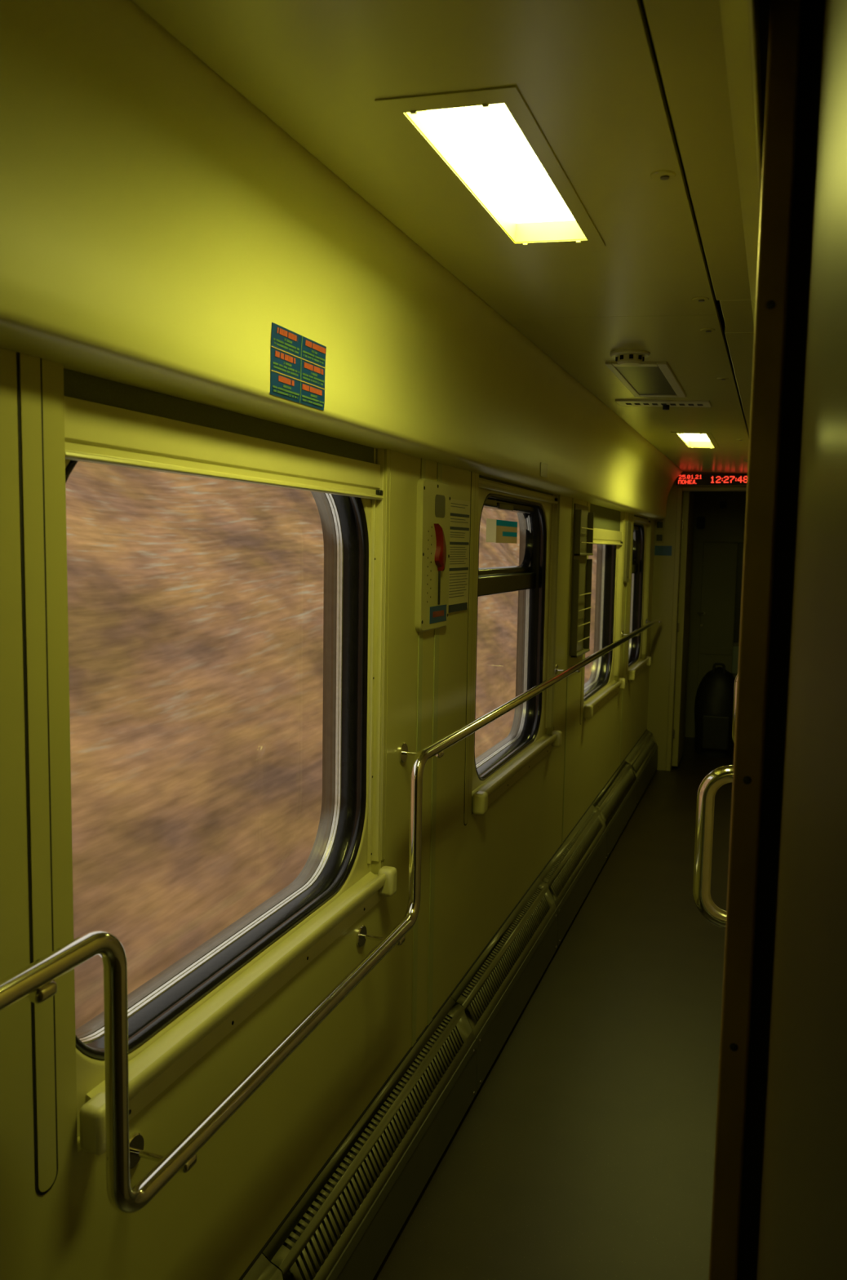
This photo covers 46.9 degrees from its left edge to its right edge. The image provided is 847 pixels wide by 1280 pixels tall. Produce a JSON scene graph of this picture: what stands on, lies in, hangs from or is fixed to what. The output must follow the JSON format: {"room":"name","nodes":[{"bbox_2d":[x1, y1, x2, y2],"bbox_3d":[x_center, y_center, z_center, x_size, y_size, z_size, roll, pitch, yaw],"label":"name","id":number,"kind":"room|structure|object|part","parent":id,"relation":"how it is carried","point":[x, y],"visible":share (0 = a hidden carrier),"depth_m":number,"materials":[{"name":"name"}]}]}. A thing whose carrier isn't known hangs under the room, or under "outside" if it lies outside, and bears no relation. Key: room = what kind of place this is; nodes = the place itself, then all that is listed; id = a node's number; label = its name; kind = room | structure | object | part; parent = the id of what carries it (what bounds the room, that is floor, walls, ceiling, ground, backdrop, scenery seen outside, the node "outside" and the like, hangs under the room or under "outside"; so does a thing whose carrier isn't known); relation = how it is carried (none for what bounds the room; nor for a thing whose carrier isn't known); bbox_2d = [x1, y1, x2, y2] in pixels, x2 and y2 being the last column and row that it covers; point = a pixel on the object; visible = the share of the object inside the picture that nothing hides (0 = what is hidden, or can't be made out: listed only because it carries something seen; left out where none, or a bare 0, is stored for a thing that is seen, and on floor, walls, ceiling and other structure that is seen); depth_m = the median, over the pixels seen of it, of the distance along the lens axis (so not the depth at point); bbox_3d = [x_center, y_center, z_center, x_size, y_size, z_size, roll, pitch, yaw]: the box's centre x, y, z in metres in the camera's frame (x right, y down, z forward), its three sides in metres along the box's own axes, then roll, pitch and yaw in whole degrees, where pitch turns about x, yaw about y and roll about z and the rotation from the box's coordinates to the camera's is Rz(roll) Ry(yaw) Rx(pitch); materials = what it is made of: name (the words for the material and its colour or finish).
{"room":"train carriage","nodes":[
{"label":"train carriage","id":0,"kind":"room"},
{"bbox_2d":[0,347,655,1279],"bbox_3d":[0.093,0.177,2.865,0.140,2.160,13.800,3,6,20],"label":"wall","id":1,"kind":"structure","parent":0,"point":[211,1220],"depth_m":1.73,"materials":[{"name":"yellow plastic"}]},
{"bbox_2d":[242,1253,283,1279],"bbox_3d":[-0.430,1.257,1.223,0.090,0.265,1.062,3,6,20],"label":"cover","id":2,"kind":"object","parent":1,"relation":"attached to","point":[263,1268],"visible":1,"depth_m":1.70,"materials":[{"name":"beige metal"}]},
{"bbox_2d":[269,322,326,410],"bbox_3d":[-0.196,-0.429,1.548,0.005,0.105,0.186,3,6,20],"label":"notice sign","id":3,"kind":"object","parent":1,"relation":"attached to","point":[298,362],"visible":1,"depth_m":1.54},
{"bbox_2d":[0,351,664,1213],"bbox_3d":[0.103,0.049,2.700,0.228,1.111,8.320,3,6,20],"label":"window","id":4,"kind":"structure","parent":1,"relation":"in","point":[182,1012],"depth_m":1.60,"materials":[{"name":"beige plastic"}]},
{"bbox_3d":[-0.450,0.153,1.139,0.002,1.038,0.032,3,6,20],"label":"trim","id":5,"kind":"part","parent":4,"relation":"part of","materials":[{"name":"beige plastic"}]},
{"bbox_3d":[-0.348,0.118,1.677,0.014,0.852,0.965,3,6,20],"label":"glazing frame","id":6,"kind":"part","parent":4,"relation":"part of","materials":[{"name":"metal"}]},
{"bbox_2d":[63,368,383,499],"bbox_3d":[-0.263,-0.318,1.625,0.018,0.118,0.999,3,6,20],"label":"roller blind","id":7,"kind":"object","parent":4,"relation":"attached to","point":[108,422],"visible":0.91,"depth_m":1.44,"materials":[{"name":"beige fabric"}]},
{"bbox_3d":[-0.261,0.588,1.729,0.044,0.070,0.957,3,6,20],"label":"sill","id":8,"kind":"part","parent":4,"relation":"part of","materials":[{"name":"beige plastic"}]},
{"bbox_3d":[0.156,0.394,2.712,0.104,0.423,8.320,3,6,20],"label":"handrail","id":9,"kind":"part","parent":4,"relation":"part of","materials":[{"name":"silver metal"}]},
{"bbox_3d":[-0.077,0.049,2.161,0.003,0.945,0.058,3,6,20],"label":"trim","id":10,"kind":"part","parent":4,"relation":"part of","materials":[{"name":"yellow plastic"}]},
{"bbox_2d":[479,475,558,503],"bbox_3d":[0.329,-0.501,3.248,0.018,0.044,1.066,3,6,20],"label":"roller blind","id":11,"kind":"object","parent":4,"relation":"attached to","point":[485,482],"visible":0.79,"depth_m":3.16,"materials":[{"name":"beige fabric"}]},
{"bbox_2d":[590,503,622,545],"bbox_3d":[0.912,-0.573,4.866,0.018,0.192,1.036,3,6,20],"label":"roller blind","id":12,"kind":"object","parent":4,"relation":"attached to","point":[606,525],"visible":0.71,"depth_m":4.88,"materials":[{"name":"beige fabric"}]},
{"bbox_2d":[634,515,650,524],"bbox_3d":[1.357,-0.756,6.079,0.018,0.044,0.811,3,6,20],"label":"roller blind","id":13,"kind":"object","parent":4,"relation":"attached to","point":[637,518],"visible":0.74,"depth_m":6.09,"materials":[{"name":"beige fabric"}]},
{"bbox_2d":[0,0,683,519],"bbox_3d":[-0.225,-0.559,1.457,0.201,0.415,11.070,3,6,20],"label":"wall panel","id":14,"kind":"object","parent":1,"relation":"attached to","point":[157,224],"depth_m":1.29,"materials":[{"name":"yellow plastic"}]},
{"bbox_2d":[262,996,477,1279],"bbox_3d":[-0.068,1.167,2.218,0.090,0.265,1.057,3,6,20],"label":"cover","id":15,"kind":"object","parent":1,"relation":"attached to","point":[347,1223],"visible":1,"depth_m":2.12,"materials":[{"name":"grey metal"}]},
{"bbox_3d":[-0.034,1.224,2.210,0.010,0.154,1.057,3,6,20],"label":"panel","id":16,"kind":"part","parent":15,"relation":"part of","materials":[{"name":"metal"}]},
{"bbox_2d":[411,457,426,1046],"bbox_3d":[-0.012,0.282,2.376,0.002,1.477,0.029,3,6,20],"label":"trim","id":17,"kind":"structure","parent":1,"relation":"attached to","point":[423,460],"depth_m":2.38,"materials":[{"name":"beige plastic"}]},
{"bbox_2d":[414,478,450,631],"bbox_3d":[0.033,-0.206,2.389,0.031,0.363,0.212,3,6,20],"label":"box","id":18,"kind":"object","parent":1,"relation":"attached to","point":[433,497],"visible":1,"depth_m":2.36,"materials":[{"name":"plastic"}]},
{"bbox_3d":[0.037,-0.065,2.423,0.001,0.041,0.125,3,6,20],"label":"label plate","id":19,"kind":"part","parent":18,"relation":"part of","materials":[{"name":"blue plastic"}]},
{"bbox_3d":[0.039,-0.131,2.414,0.005,0.086,0.005,3,6,20],"label":"rod","id":20,"kind":"part","parent":18,"relation":"part of","materials":[{"name":"black paint"}]},
{"bbox_3d":[0.043,-0.227,2.393,0.017,0.114,0.063,3,6,20],"label":"pull handle","id":21,"kind":"part","parent":18,"relation":"part of","materials":[{"name":"red plastic"}]},
{"bbox_2d":[427,462,442,1025],"bbox_3d":[0.029,0.272,2.489,0.002,1.477,0.035,3,6,20],"label":"trim","id":22,"kind":"structure","parent":1,"relation":"attached to","point":[437,632],"depth_m":2.50,"materials":[{"name":"beige plastic"}]},
{"bbox_2d":[238,728,647,1279],"bbox_3d":[-0.293,1.231,1.627,0.072,0.287,11.040,3,6,20],"label":"baseboard","id":23,"kind":"structure","parent":1,"relation":"attached to","point":[305,1191],"depth_m":2.26,"materials":[{"name":"beige plastic"}]},
{"bbox_2d":[448,498,470,613],"bbox_3d":[0.094,-0.223,2.591,0.002,0.294,0.184,3,6,20],"label":"notice","id":24,"kind":"object","parent":1,"relation":"attached to","point":[460,529],"visible":0.9,"depth_m":2.59,"materials":[{"name":"paper"}]},
{"bbox_2d":[451,877,557,1090],"bbox_3d":[0.292,1.078,3.210,0.090,0.265,1.057,3,6,20],"label":"cover","id":25,"kind":"object","parent":1,"relation":"attached to","point":[495,991],"visible":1,"depth_m":3.09,"materials":[{"name":"grey metal"}]},
{"bbox_3d":[0.281,1.085,3.215,0.066,0.232,1.054,3,6,20],"label":"casing","id":26,"kind":"part","parent":25,"relation":"part of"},
{"bbox_3d":[0.326,1.135,3.203,0.010,0.154,1.057,3,6,20],"label":"panel","id":27,"kind":"part","parent":25,"relation":"part of","materials":[{"name":"metal"}]},
{"bbox_2d":[463,471,563,825],"bbox_3d":[0.287,-0.041,3.297,0.163,1.042,1.208,3,6,20],"label":"window","id":28,"kind":"structure","parent":1,"relation":"in","point":[497,769],"depth_m":3.67,"materials":[{"name":"beige plastic"}]},
{"bbox_3d":[0.130,0.009,2.734,0.002,1.038,0.032,3,6,20],"label":"trim","id":29,"kind":"part","parent":28,"relation":"part of","materials":[{"name":"beige plastic"}]},
{"bbox_2d":[485,518,517,543],"bbox_3d":[0.273,-0.375,3.376,0.001,0.078,0.402,3,6,20],"label":"window sticker","id":30,"kind":"object","parent":28,"relation":"attached to","point":[497,531],"visible":1,"depth_m":3.36,"materials":[{"name":"beige paper"}]},
{"bbox_2d":[496,520,517,537],"bbox_3d":[0.294,-0.391,3.431,0.001,0.054,0.282,3,6,20],"label":"print","id":31,"kind":"object","parent":30,"relation":"attached to","point":[504,528],"depth_m":3.42},
{"bbox_3d":[0.247,-0.034,3.316,0.014,0.864,0.875,3,6,20],"label":"glazing frame","id":32,"kind":"part","parent":28,"relation":"part of","materials":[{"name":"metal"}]},
{"bbox_3d":[0.253,-0.345,3.286,0.026,0.223,0.883,3,6,20],"label":"sash","id":33,"kind":"part","parent":28,"relation":"part of","materials":[{"name":"clear glass"}]},
{"bbox_3d":[0.330,0.441,3.355,0.044,0.070,1.024,3,6,20],"label":"sill","id":34,"kind":"part","parent":28,"relation":"part of","materials":[{"name":"beige plastic"}]},
{"bbox_3d":[0.525,-0.101,3.819,0.003,0.945,0.058,3,6,20],"label":"trim","id":35,"kind":"part","parent":28,"relation":"part of","materials":[{"name":"beige plastic"}]},
{"bbox_2d":[540,462,547,478],"bbox_3d":[0.392,-0.552,3.172,0.001,0.043,0.095,3,6,20],"label":"label","id":36,"kind":"object","parent":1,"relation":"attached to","point":[544,473],"visible":1,"depth_m":3.17,"materials":[{"name":"grey paper"}]},
{"bbox_2d":[561,497,573,844],"bbox_3d":[0.601,0.129,4.063,0.002,1.477,0.018,3,6,20],"label":"trim","id":37,"kind":"structure","parent":1,"relation":"attached to","point":[573,498],"depth_m":4.06,"materials":[{"name":"beige plastic"}]},
{"bbox_2d":[538,804,607,946],"bbox_3d":[0.667,0.985,4.243,0.090,0.265,1.142,3,6,20],"label":"cover","id":38,"kind":"object","parent":1,"relation":"attached to","point":[572,872],"visible":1,"depth_m":4.14,"materials":[{"name":"grey metal"}]},
{"bbox_3d":[0.656,0.992,4.248,0.066,0.232,1.139,3,6,20],"label":"casing","id":39,"kind":"part","parent":38,"relation":"part of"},
{"bbox_3d":[0.701,1.042,4.236,0.010,0.154,1.142,3,6,20],"label":"panel","id":40,"kind":"part","parent":38,"relation":"part of","materials":[{"name":"metal"}]},
{"bbox_2d":[569,503,594,657],"bbox_3d":[0.683,-0.257,4.192,0.032,0.640,0.300,3,6,20],"label":"rack","id":41,"kind":"object","parent":1,"relation":"attached to","point":[584,521],"visible":1,"depth_m":4.22,"materials":[{"name":"grey metal"}]},
{"bbox_2d":[580,502,626,724],"bbox_3d":[0.872,-0.186,4.908,0.163,1.042,1.178,3,6,20],"label":"window","id":42,"kind":"structure","parent":1,"relation":"in","point":[602,686],"depth_m":5.32,"materials":[{"name":"beige plastic"}]},
{"bbox_3d":[0.720,-0.138,4.359,0.002,1.038,0.032,3,6,20],"label":"trim","id":43,"kind":"part","parent":42,"relation":"part of","materials":[{"name":"beige laminate"}]},
{"bbox_3d":[0.819,-0.172,4.890,0.014,0.852,0.925,3,6,20],"label":"glazing frame","id":44,"kind":"part","parent":42,"relation":"part of","materials":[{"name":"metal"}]},
{"bbox_3d":[0.915,0.296,4.966,0.044,0.070,0.994,3,6,20],"label":"sill","id":45,"kind":"part","parent":42,"relation":"part of","materials":[{"name":"beige plastic"}]},
{"bbox_3d":[1.105,-0.245,5.416,0.003,0.945,0.058,3,6,20],"label":"trim","id":46,"kind":"part","parent":42,"relation":"part of","materials":[{"name":"beige plastic"}]},
{"bbox_2d":[592,760,637,857],"bbox_3d":[1.047,0.890,5.290,0.090,0.265,1.087,3,6,20],"label":"cover","id":47,"kind":"object","parent":1,"relation":"attached to","point":[617,802],"visible":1,"depth_m":5.21,"materials":[{"name":"grey metal"}]},
{"bbox_3d":[1.036,0.898,5.294,0.066,0.232,1.084,3,6,20],"label":"casing","id":48,"kind":"part","parent":47,"relation":"part of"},
{"bbox_2d":[592,760,636,826],"bbox_3d":[1.044,0.815,5.284,0.079,0.114,1.087,3,6,20],"label":"grille","id":49,"kind":"object","parent":47,"relation":"attached to","point":[613,797],"depth_m":5.21,"materials":[{"name":"grey metal"}]},
{"bbox_3d":[1.082,0.947,5.282,0.010,0.154,1.087,3,6,20],"label":"panel","id":50,"kind":"part","parent":47,"relation":"part of","materials":[{"name":"metal"}]},
{"bbox_2d":[619,512,630,765],"bbox_3d":[1.150,-0.007,5.574,0.002,1.477,0.025,3,6,20],"label":"trim","id":51,"kind":"structure","parent":1,"relation":"attached to","point":[629,513],"depth_m":5.59,"materials":[{"name":"yellow plastic"}]},
{"bbox_2d":[623,520,631,582],"bbox_3d":[1.140,-0.491,5.454,0.019,0.340,0.125,3,6,20],"label":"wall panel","id":52,"kind":"object","parent":1,"relation":"attached to","point":[628,529],"visible":1,"depth_m":5.41,"materials":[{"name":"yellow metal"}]},
{"bbox_2d":[629,523,632,578],"bbox_3d":[1.182,-0.508,5.584,0.002,0.320,0.090,3,6,20],"label":"printed sheet","id":53,"kind":"object","parent":1,"relation":"attached to","point":[632,523],"visible":0.26,"depth_m":5.61,"materials":[{"name":"paper"}]},
{"bbox_2d":[626,513,653,684],"bbox_3d":[1.315,-0.296,6.128,0.163,1.042,0.954,3,6,20],"label":"window","id":54,"kind":"structure","parent":1,"relation":"in","point":[641,548],"depth_m":6.42,"materials":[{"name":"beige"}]},
{"bbox_3d":[1.202,-0.257,5.684,0.002,1.038,0.032,3,6,20],"label":"trim","id":55,"kind":"part","parent":54,"relation":"part of","materials":[{"name":"yellow plastic"}]},
{"bbox_3d":[1.269,-0.288,6.128,0.014,0.864,0.630,3,6,20],"label":"glazing frame","id":56,"kind":"part","parent":54,"relation":"part of","materials":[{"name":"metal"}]},
{"bbox_3d":[1.275,-0.599,6.098,0.026,0.223,0.638,3,6,20],"label":"sash","id":57,"kind":"part","parent":54,"relation":"part of","materials":[{"name":"black rubber"}]},
{"bbox_3d":[1.358,0.185,6.186,0.044,0.070,0.769,3,6,20],"label":"sill","id":58,"kind":"part","parent":54,"relation":"part of","materials":[{"name":"beige plastic"}]},
{"bbox_3d":[1.510,-0.345,6.530,0.003,0.945,0.058,3,6,20],"label":"trim","id":59,"kind":"part","parent":54,"relation":"part of","materials":[{"name":"beige plastic"}]},
{"bbox_2d":[625,729,657,803],"bbox_3d":[1.413,0.799,6.296,0.090,0.265,1.057,3,6,20],"label":"cover","id":60,"kind":"object","parent":1,"relation":"attached to","point":[643,758],"visible":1,"depth_m":6.23,"materials":[{"name":"grey metal"}]},
{"bbox_2d":[625,729,657,778],"bbox_3d":[1.409,0.724,6.291,0.079,0.114,1.057,3,6,20],"label":"grille","id":61,"kind":"object","parent":60,"relation":"attached to","point":[643,753],"depth_m":6.24,"materials":[{"name":"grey metal"}]},
{"bbox_3d":[1.447,0.856,6.289,0.010,0.154,1.057,3,6,20],"label":"panel","id":62,"kind":"part","parent":60,"relation":"part of","materials":[{"name":"metal"}]},
{"bbox_2d":[131,0,749,473],"bbox_3d":[0.099,-0.654,1.330,0.477,0.034,11.070,3,6,20],"label":"ceiling","id":63,"kind":"structure","parent":0,"point":[586,72],"depth_m":1.26,"materials":[{"name":"beige paint"}]},
{"bbox_2d":[374,85,605,250],"bbox_3d":[0.127,-0.674,1.405,0.172,0.052,0.607,3,6,20],"label":"ceiling light","id":64,"kind":"object","parent":63,"relation":"attached to","point":[491,140],"visible":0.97,"depth_m":1.37,"materials":[{"name":"beige paint"}]},
{"bbox_2d":[427,103,575,223],"bbox_3d":[0.126,-0.687,1.404,0.134,0.010,0.541,3,6,20],"label":"diffuser","id":65,"kind":"object","parent":64,"relation":"attached to","point":[487,144],"depth_m":1.40,"materials":[{"name":"white plastic"}]},
{"bbox_2d":[610,349,650,366],"bbox_3d":[0.549,-0.748,2.595,0.103,0.032,0.103,3,6,20],"label":"smoke detector","id":66,"kind":"object","parent":63,"relation":"attached to","point":[624,357],"visible":1,"depth_m":2.57,"materials":[{"name":"beige plastic"}]},
{"bbox_2d":[605,361,686,397],"bbox_3d":[0.695,-0.797,3.004,0.170,0.016,0.615,3,6,20],"label":"recessed light","id":67,"kind":"object","parent":63,"relation":"in","point":[649,379],"visible":0.98,"depth_m":2.96,"materials":[{"name":"beige plastic"}]},
{"bbox_3d":[0.692,-0.798,3.007,0.123,0.009,0.542,3,6,20],"label":"glass","id":68,"kind":"part","parent":67,"relation":"part of","materials":[{"name":"yellow glass"}]},
{"bbox_2d":[650,169,675,181],"bbox_3d":[0.327,-0.633,1.332,0.034,0.006,0.034,3,6,20],"label":"ceiling disc","id":69,"kind":"object","parent":63,"relation":"attached to","point":[660,175],"visible":1,"depth_m":1.33,"materials":[{"name":"beige paint"}]},
{"bbox_2d":[615,399,711,410],"bbox_3d":[0.851,-0.835,3.462,0.321,0.032,0.125,3,6,20],"label":"vent strip","id":70,"kind":"object","parent":63,"relation":"attached to","point":[666,404],"visible":1,"depth_m":3.44,"materials":[{"name":"beige plastic"}]},
{"bbox_3d":[0.866,-0.830,3.481,0.024,0.018,0.024,3,6,20],"label":"knob","id":71,"kind":"part","parent":70,"relation":"part of","materials":[{"name":"black paint"}]},
{"bbox_2d":[671,431,719,448],"bbox_3d":[1.298,-0.965,4.631,0.172,0.052,0.694,3,6,20],"label":"ceiling light","id":72,"kind":"object","parent":63,"relation":"attached to","point":[690,440],"visible":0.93,"depth_m":4.78,"materials":[{"name":"beige paint"}]},
{"bbox_2d":[684,433,710,441],"bbox_3d":[1.298,-0.978,4.630,0.134,0.010,0.628,3,6,20],"label":"diffuser","id":73,"kind":"object","parent":72,"relation":"attached to","point":[687,437],"depth_m":4.77,"materials":[{"name":"white plastic"}]},
{"bbox_2d":[692,297,709,302],"bbox_3d":[0.564,-0.692,1.986,0.034,0.006,0.034,3,6,20],"label":"ceiling disc","id":74,"kind":"object","parent":63,"relation":"attached to","point":[695,299],"visible":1,"depth_m":1.98,"materials":[{"name":"beige paint"}]},
{"bbox_2d":[700,328,715,332],"bbox_3d":[0.659,-0.717,2.263,0.034,0.006,0.034,3,6,20],"label":"ceiling disc","id":75,"kind":"object","parent":63,"relation":"attached to","point":[704,330],"visible":1,"depth_m":2.26,"materials":[{"name":"beige paint"}]},
{"bbox_2d":[716,377,728,380],"bbox_3d":[0.888,-0.775,2.896,0.034,0.006,0.034,3,6,20],"label":"ceiling disc","id":76,"kind":"object","parent":63,"relation":"attached to","point":[720,378],"visible":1,"depth_m":2.89,"materials":[{"name":"beige paint"}]},
{"bbox_2d":[373,737,733,1279],"bbox_3d":[0.941,1.332,2.608,2.060,0.060,13.900,3,6,20],"label":"floor","id":77,"kind":"structure","parent":0,"point":[585,1150],"depth_m":2.71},
{"bbox_2d":[694,662,735,757],"bbox_3d":[2.225,0.513,7.372,0.342,0.700,0.365,3,6,20],"label":"bag","id":78,"kind":"object","parent":77,"relation":"on","point":[714,698],"visible":0.91,"depth_m":7.24,"materials":[{"name":"fabric"}]},
{"bbox_2d":[647,471,747,770],"bbox_3d":[2.009,-0.137,6.620,0.900,2.130,0.050,3,6,20],"label":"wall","id":79,"kind":"structure","parent":0,"point":[664,566],"depth_m":6.73,"materials":[{"name":"yellow plastic"}]},
{"bbox_2d":[654,533,664,542],"bbox_3d":[1.615,-0.699,6.678,0.060,0.066,0.014,3,6,20],"label":"button","id":80,"kind":"object","parent":79,"relation":"attached to","point":[660,537],"visible":1,"depth_m":6.67,"materials":[{"name":"black paint"}]},
{"bbox_2d":[655,520,665,529],"bbox_3d":[1.616,-0.786,6.670,0.060,0.066,0.014,3,6,20],"label":"button","id":81,"kind":"object","parent":79,"relation":"attached to","point":[660,524],"visible":1,"depth_m":6.67,"materials":[{"name":"black paint"}]},
{"bbox_2d":[654,546,671,555],"bbox_3d":[1.641,-0.611,6.682,0.114,0.066,0.004,3,6,20],"label":"label","id":82,"kind":"object","parent":79,"relation":"attached to","point":[659,550],"visible":1,"depth_m":6.68,"materials":[{"name":"teal plastic"}]},
{"bbox_2d":[671,491,695,766],"bbox_3d":[1.860,-0.084,6.978,0.040,1.910,0.490,3,6,20],"label":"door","id":83,"kind":"structure","parent":79,"relation":"in","point":[688,512],"depth_m":6.81,"materials":[{"name":"metal"}]},
{"bbox_2d":[666,486,746,771],"bbox_3d":[1.962,-0.053,6.649,0.520,1.955,0.082,3,6,20],"label":"trim","id":84,"kind":"structure","parent":79,"relation":"attached to","point":[680,490],"depth_m":6.68,"materials":[{"name":"yellow plastic"}]},
{"bbox_2d":[675,474,747,484],"bbox_3d":[1.961,-1.069,6.508,0.540,0.068,0.032,3,6,20],"label":"clock display","id":85,"kind":"object","parent":79,"relation":"attached to","point":[686,479],"visible":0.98,"depth_m":6.51,"materials":[{"name":"black paint"}]},
{"bbox_2d":[640,0,826,435],"bbox_3d":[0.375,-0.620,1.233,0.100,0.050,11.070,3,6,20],"label":"trim","id":86,"kind":"structure","parent":79,"relation":"attached to","point":[708,52],"depth_m":1.17,"materials":[{"name":"beige paint"}]},
{"bbox_2d":[673,491,746,737],"bbox_3d":[2.931,-0.225,7.697,1.900,2.130,0.050,3,6,20],"label":"wall","id":87,"kind":"structure","parent":0,"point":[728,524],"depth_m":7.86,"materials":[{"name":"laminate"}]},
{"bbox_2d":[697,542,738,689],"bbox_3d":[2.348,0.000,7.862,0.286,1.570,0.076,3,6,20],"label":"door","id":88,"kind":"structure","parent":87,"relation":"in","point":[720,559],"depth_m":7.83,"materials":[{"name":"laminate"}]},
{"bbox_3d":[2.356,0.090,7.865,0.245,0.050,0.010,3,6,20],"label":"kick rail","id":89,"kind":"part","parent":88,"relation":"part of","materials":[{"name":"metal"}]},
{"bbox_2d":[732,646,739,673],"bbox_3d":[2.527,0.162,7.836,0.115,0.220,0.030,3,6,20],"label":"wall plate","id":90,"kind":"object","parent":87,"relation":"attached to","point":[735,649],"visible":0.36,"depth_m":7.83,"materials":[{"name":"grey plastic"}]},
{"bbox_2d":[733,542,744,642],"bbox_3d":[2.511,-0.378,7.804,0.067,0.800,0.010,3,6,20],"label":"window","id":91,"kind":"structure","parent":87,"relation":"in","point":[741,545],"depth_m":7.79,"materials":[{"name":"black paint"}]},
{"bbox_2d":[693,764,733,928],"bbox_3d":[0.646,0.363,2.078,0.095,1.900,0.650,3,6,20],"label":"handle","id":92,"kind":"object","parent":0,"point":[720,776],"depth_m":1.85,"materials":[{"name":"silver metal"}]},
{"bbox_2d":[732,674,737,742],"bbox_3d":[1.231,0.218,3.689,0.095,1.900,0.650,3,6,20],"label":"handle","id":93,"kind":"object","parent":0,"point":[736,677],"depth_m":3.47,"materials":[{"name":"silver metal"}]},
{"bbox_3d":[1.323,0.128,3.749,0.028,2.130,5.840,3,6,20],"label":"wall","id":94,"kind":"structure","parent":0,"visible":0},
{"bbox_2d":[708,0,803,1279],"bbox_3d":[0.319,0.421,1.000,0.028,2.040,0.038,3,6,20],"label":"trim","id":95,"kind":"structure","parent":94,"relation":"attached to","point":[785,15],"depth_m":0.94,"materials":[{"name":"brown metal"}]},
{"bbox_2d":[737,0,824,1279],"bbox_3d":[0.454,0.350,1.292,0.103,2.130,11.070,3,6,20],"label":"trim","id":96,"kind":"structure","parent":94,"relation":"attached to","point":[813,11],"depth_m":0.94,"materials":[{"name":"black metal"}]},
{"bbox_2d":[756,0,846,1279],"bbox_3d":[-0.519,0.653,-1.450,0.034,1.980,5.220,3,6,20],"label":"door","id":97,"kind":"structure","parent":94,"relation":"in","point":[803,1225],"depth_m":0.35,"materials":[{"name":"brown laminate"}]},
{"label":"outside","id":98,"kind":"structure","parent":0,"visible":0},
{"bbox_2d":[65,461,597,1029],"bbox_3d":[-3.113,-2.494,11.583,7.896,8.108,84.000,3,6,20],"label":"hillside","id":99,"kind":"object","parent":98,"point":[196,604],"visible":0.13,"depth_m":8.43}
]}

